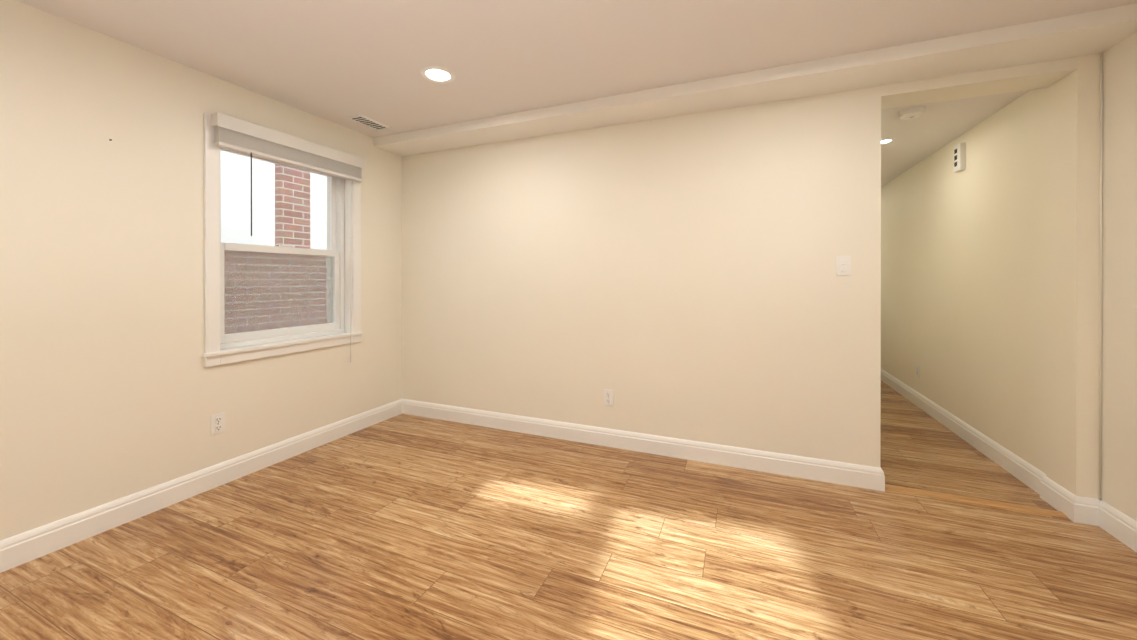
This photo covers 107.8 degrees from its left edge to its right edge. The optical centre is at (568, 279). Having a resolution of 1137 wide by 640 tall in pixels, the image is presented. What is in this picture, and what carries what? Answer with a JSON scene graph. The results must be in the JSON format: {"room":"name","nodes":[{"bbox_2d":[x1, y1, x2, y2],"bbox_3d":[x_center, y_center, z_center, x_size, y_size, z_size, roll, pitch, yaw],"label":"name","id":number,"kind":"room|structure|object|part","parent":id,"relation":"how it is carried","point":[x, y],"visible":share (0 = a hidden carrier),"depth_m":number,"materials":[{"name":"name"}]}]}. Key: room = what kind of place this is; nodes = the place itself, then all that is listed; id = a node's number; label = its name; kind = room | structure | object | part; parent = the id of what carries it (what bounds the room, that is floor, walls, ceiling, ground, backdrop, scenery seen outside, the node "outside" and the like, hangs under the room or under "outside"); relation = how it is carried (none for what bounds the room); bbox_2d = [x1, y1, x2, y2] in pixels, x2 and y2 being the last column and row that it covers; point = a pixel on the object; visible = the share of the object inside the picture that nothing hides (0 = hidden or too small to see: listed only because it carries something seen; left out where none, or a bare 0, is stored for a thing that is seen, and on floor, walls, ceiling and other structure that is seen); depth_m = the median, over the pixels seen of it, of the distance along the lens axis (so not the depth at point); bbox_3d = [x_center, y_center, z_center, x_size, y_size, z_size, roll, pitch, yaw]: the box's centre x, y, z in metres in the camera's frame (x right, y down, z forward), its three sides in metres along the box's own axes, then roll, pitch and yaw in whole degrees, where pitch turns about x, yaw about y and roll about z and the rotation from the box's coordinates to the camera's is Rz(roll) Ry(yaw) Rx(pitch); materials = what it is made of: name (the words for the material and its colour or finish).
{"room":"empty living room","nodes":[
{"label":"empty living room","id":0,"kind":"room"},
{"bbox_2d":[0,0,401,540],"bbox_3d":[-2.774,-0.046,1.044,0.280,2.500,6.390,0,0,23],"label":"wall","id":1,"kind":"structure","parent":0,"point":[112,387],"depth_m":2.06,"materials":[{"name":"beige paint"}]},
{"bbox_2d":[211,412,224,435],"bbox_3d":[-2.046,0.840,2.422,0.008,0.116,0.072,0,0,23],"label":"outlet","id":2,"kind":"object","parent":1,"relation":"attached to","point":[215,419],"visible":1,"depth_m":2.42,"materials":[{"name":"white plastic"}]},
{"bbox_2d":[202,113,362,366],"bbox_3d":[-1.921,-0.159,2.859,0.231,1.585,1.060,0,0,23],"label":"window","id":3,"kind":"structure","parent":1,"relation":"in","point":[348,208],"depth_m":2.81,"materials":[{"name":"white paint"}]},
{"bbox_3d":[-1.987,-0.236,2.886,0.041,1.147,0.756,0,0,23],"label":"glass","id":4,"kind":"part","parent":3,"relation":"part of","materials":[{"name":"clear glass"}]},
{"bbox_3d":[-2.003,-0.514,2.893,0.033,0.655,0.820,0,0,23],"label":"window sash","id":5,"kind":"part","parent":3,"relation":"part of","materials":[{"name":"white wood"}]},
{"bbox_2d":[224,251,332,332],"bbox_3d":[-2.024,0.099,2.903,0.001,0.568,0.818,0,0,23],"label":"screen","id":6,"kind":"object","parent":3,"relation":"attached to","point":[277,288],"depth_m":2.87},
{"bbox_3d":[-1.964,0.073,2.878,0.045,0.622,0.820,0,0,23],"label":"window sash","id":7,"kind":"part","parent":3,"relation":"part of","materials":[{"name":"white wood"}]},
{"bbox_3d":[-1.979,-0.229,2.883,0.105,1.289,0.884,0,0,23],"label":"frame","id":8,"kind":"part","parent":3,"relation":"part of","materials":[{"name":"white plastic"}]},
{"bbox_2d":[211,112,363,181],"bbox_3d":[-1.827,-0.864,2.818,0.066,0.183,0.994,0,0,23],"label":"window blind","id":9,"kind":"object","parent":3,"relation":"attached to","point":[232,133],"visible":1,"depth_m":2.69,"materials":[{"name":"white fabric"}]},
{"bbox_2d":[251,152,251,235],"bbox_3d":[-1.922,-0.519,2.512,0.007,0.508,0.007,0,0,23],"label":"blind wand","id":10,"kind":"object","parent":9,"relation":"hanging from","point":[251,193],"visible":1,"depth_m":2.51,"materials":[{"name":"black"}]},
{"bbox_3d":[-1.671,-0.071,3.178,0.014,1.408,0.013,0,0,23],"label":"blind cord","id":11,"kind":"part","parent":3,"relation":"part of","materials":[{"name":"white plastic"}]},
{"bbox_2d":[0,369,1136,572],"bbox_3d":[0.564,1.136,2.914,4.452,0.126,12.000,0,0,23],"label":"baseboard","id":12,"kind":"structure","parent":1,"relation":"attached to","point":[27,546],"depth_m":2.54,"materials":[{"name":"white paint"}]},
{"bbox_2d":[0,380,1136,639],"bbox_3d":[0.564,1.249,2.914,4.492,0.100,12.040,0,0,23],"label":"floor","id":13,"kind":"structure","parent":0,"point":[406,527],"depth_m":1.81,"materials":[{"name":"laminate"}]},
{"bbox_2d":[885,484,1067,517],"bbox_3d":[2.176,1.197,2.265,0.770,0.007,0.060,0,0,23],"label":"threshold strip","id":14,"kind":"object","parent":13,"relation":"on","point":[982,501],"visible":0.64,"depth_m":2.24,"materials":[{"name":"brown wood"}]},
{"bbox_2d":[16,0,1136,137],"bbox_3d":[-0.593,-1.233,0.123,4.452,0.120,5.970,0,0,23],"label":"ceiling","id":15,"kind":"structure","parent":0,"point":[337,61],"depth_m":2.03,"materials":[{"name":"paint"}]},
{"bbox_2d":[345,114,391,130],"bbox_3d":[-1.495,-1.178,3.114,0.150,0.008,0.300,0,0,23],"label":"ceiling vent","id":16,"kind":"object","parent":15,"relation":"in","point":[381,125],"visible":0.98,"depth_m":3.09,"materials":[{"name":"white plastic"}]},
{"bbox_2d":[353,117,384,128],"bbox_3d":[-1.495,-1.181,3.114,0.110,0.001,0.260,0,0,23],"label":"vent duct","id":17,"kind":"object","parent":15,"relation":"attached to","point":[368,122],"visible":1,"depth_m":3.11,"materials":[{"name":"black metal"}]},
{"bbox_2d":[420,66,454,83],"bbox_3d":[-0.749,-1.176,2.381,0.194,0.008,0.194,0,0,23],"label":"recessed light","id":18,"kind":"object","parent":15,"relation":"in","point":[426,77],"depth_m":2.38,"materials":[{"name":"white plastic"}]},
{"bbox_3d":[-0.749,-1.178,2.381,0.134,0.001,0.134,0,0,23],"label":"recessed ceiling light lens","id":19,"kind":"part","parent":18,"relation":"part of","materials":[{"name":"white plastic"}]},
{"bbox_2d":[374,4,1136,155],"bbox_3d":[0.493,-1.146,2.736,4.452,0.070,0.310,0,0,23],"label":"soffit beam","id":20,"kind":"structure","parent":15,"relation":"attached to","point":[1086,33],"depth_m":2.31,"materials":[{"name":"paint"}]},
{"bbox_2d":[402,57,1077,467],"bbox_3d":[0.555,-0.051,3.001,4.365,2.500,0.220,0,0,23],"label":"wall","id":21,"kind":"structure","parent":0,"point":[674,277],"depth_m":2.81,"materials":[{"name":"beige paint"}]},
{"bbox_2d":[604,389,612,405],"bbox_3d":[0.288,0.849,2.991,0.072,0.116,0.008,0,0,23],"label":"outlet","id":22,"kind":"object","parent":21,"relation":"attached to","point":[607,392],"visible":1,"depth_m":2.99,"materials":[{"name":"white plastic"}]},
{"bbox_2d":[836,256,850,274],"bbox_3d":[1.616,-0.085,2.434,0.072,0.116,0.011,0,0,23],"label":"light switch","id":23,"kind":"object","parent":21,"relation":"attached to","point":[843,265],"visible":1,"depth_m":2.43,"materials":[{"name":"white plastic"}]},
{"bbox_2d":[881,90,1029,186],"bbox_3d":[3.365,-1.212,5.094,0.822,0.190,5.810,0,0,23],"label":"ceiling","id":24,"kind":"structure","parent":0,"point":[935,127],"depth_m":3.00,"materials":[{"name":"paint"}]},
{"bbox_2d":[881,138,895,144],"bbox_3d":[2.525,-1.109,3.327,0.164,0.008,0.164,0,0,23],"label":"recessed light","id":25,"kind":"object","parent":24,"relation":"in","point":[884,141],"visible":0.5,"depth_m":3.30,"materials":[{"name":"white plastic"}]},
{"bbox_2d":[899,106,924,119],"bbox_3d":[2.249,-1.088,2.716,0.136,0.045,0.136,0,0,23],"label":"smoke detector","id":26,"kind":"object","parent":24,"relation":"attached to","point":[912,113],"visible":1,"depth_m":2.68,"materials":[{"name":"white plastic"}]},
{"bbox_2d":[881,53,1099,498],"bbox_3d":[3.862,-0.057,4.880,0.300,2.500,6.230,0,0,23],"label":"wall","id":27,"kind":"structure","parent":0,"point":[990,269],"depth_m":2.57,"materials":[{"name":"beige paint"}]},
{"bbox_2d":[916,364,919,377],"bbox_3d":[3.328,0.866,3.951,0.008,0.116,0.072,0,0,23],"label":"outlet","id":28,"kind":"object","parent":27,"relation":"attached to","point":[917,370],"visible":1,"depth_m":3.94,"materials":[{"name":"white plastic"}]},
{"bbox_2d":[954,142,965,171],"bbox_3d":[2.994,-0.937,3.175,0.034,0.200,0.110,0,0,23],"label":"door chime","id":29,"kind":"object","parent":27,"relation":"attached to","point":[959,157],"visible":1,"depth_m":3.14,"materials":[{"name":"white plastic"}]},
{"bbox_2d":[1101,32,1136,520],"bbox_3d":[1.525,-0.041,-0.863,0.220,2.500,6.170,0,0,23],"label":"wall","id":30,"kind":"structure","parent":0,"point":[1119,329],"depth_m":1.93,"materials":[{"name":"beige paint"}]},
{"bbox_2d":[1099,52,1102,499],"bbox_3d":[2.598,-0.017,2.023,0.007,2.183,0.007,0,0,23],"label":"trim","id":31,"kind":"structure","parent":30,"relation":"attached to","point":[1100,286],"depth_m":2.02,"materials":[{"name":"beige paint"}]},
{"label":"outside","id":32,"kind":"structure","parent":0,"visible":0},
{"bbox_2d":[220,150,326,249],"bbox_3d":[-6.519,0.593,4.775,0.200,7.200,20.000,0,0,23],"label":"sky","id":33,"kind":"structure","parent":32,"point":[257,181],"depth_m":7.16,"materials":[{"name":"white"}]},
{"bbox_2d":[224,250,326,333],"bbox_3d":[-3.780,1.948,3.098,0.250,4.500,15.000,0,0,23],"label":"brick wall","id":34,"kind":"structure","parent":32,"point":[283,306],"depth_m":4.37,"materials":[{"name":"brown brick"}]},
{"bbox_3d":[-3.780,-0.322,3.091,0.290,0.040,15.000,0,0,23],"label":"wall cap","id":35,"kind":"object","parent":34,"relation":"on","visible":0},
{"bbox_2d":[275,164,309,248],"bbox_3d":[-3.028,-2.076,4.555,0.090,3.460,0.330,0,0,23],"label":"brick chimney","id":36,"kind":"object","parent":35,"relation":"on","point":[280,209],"depth_m":4.51,"materials":[{"name":"red brick"}]}
]}

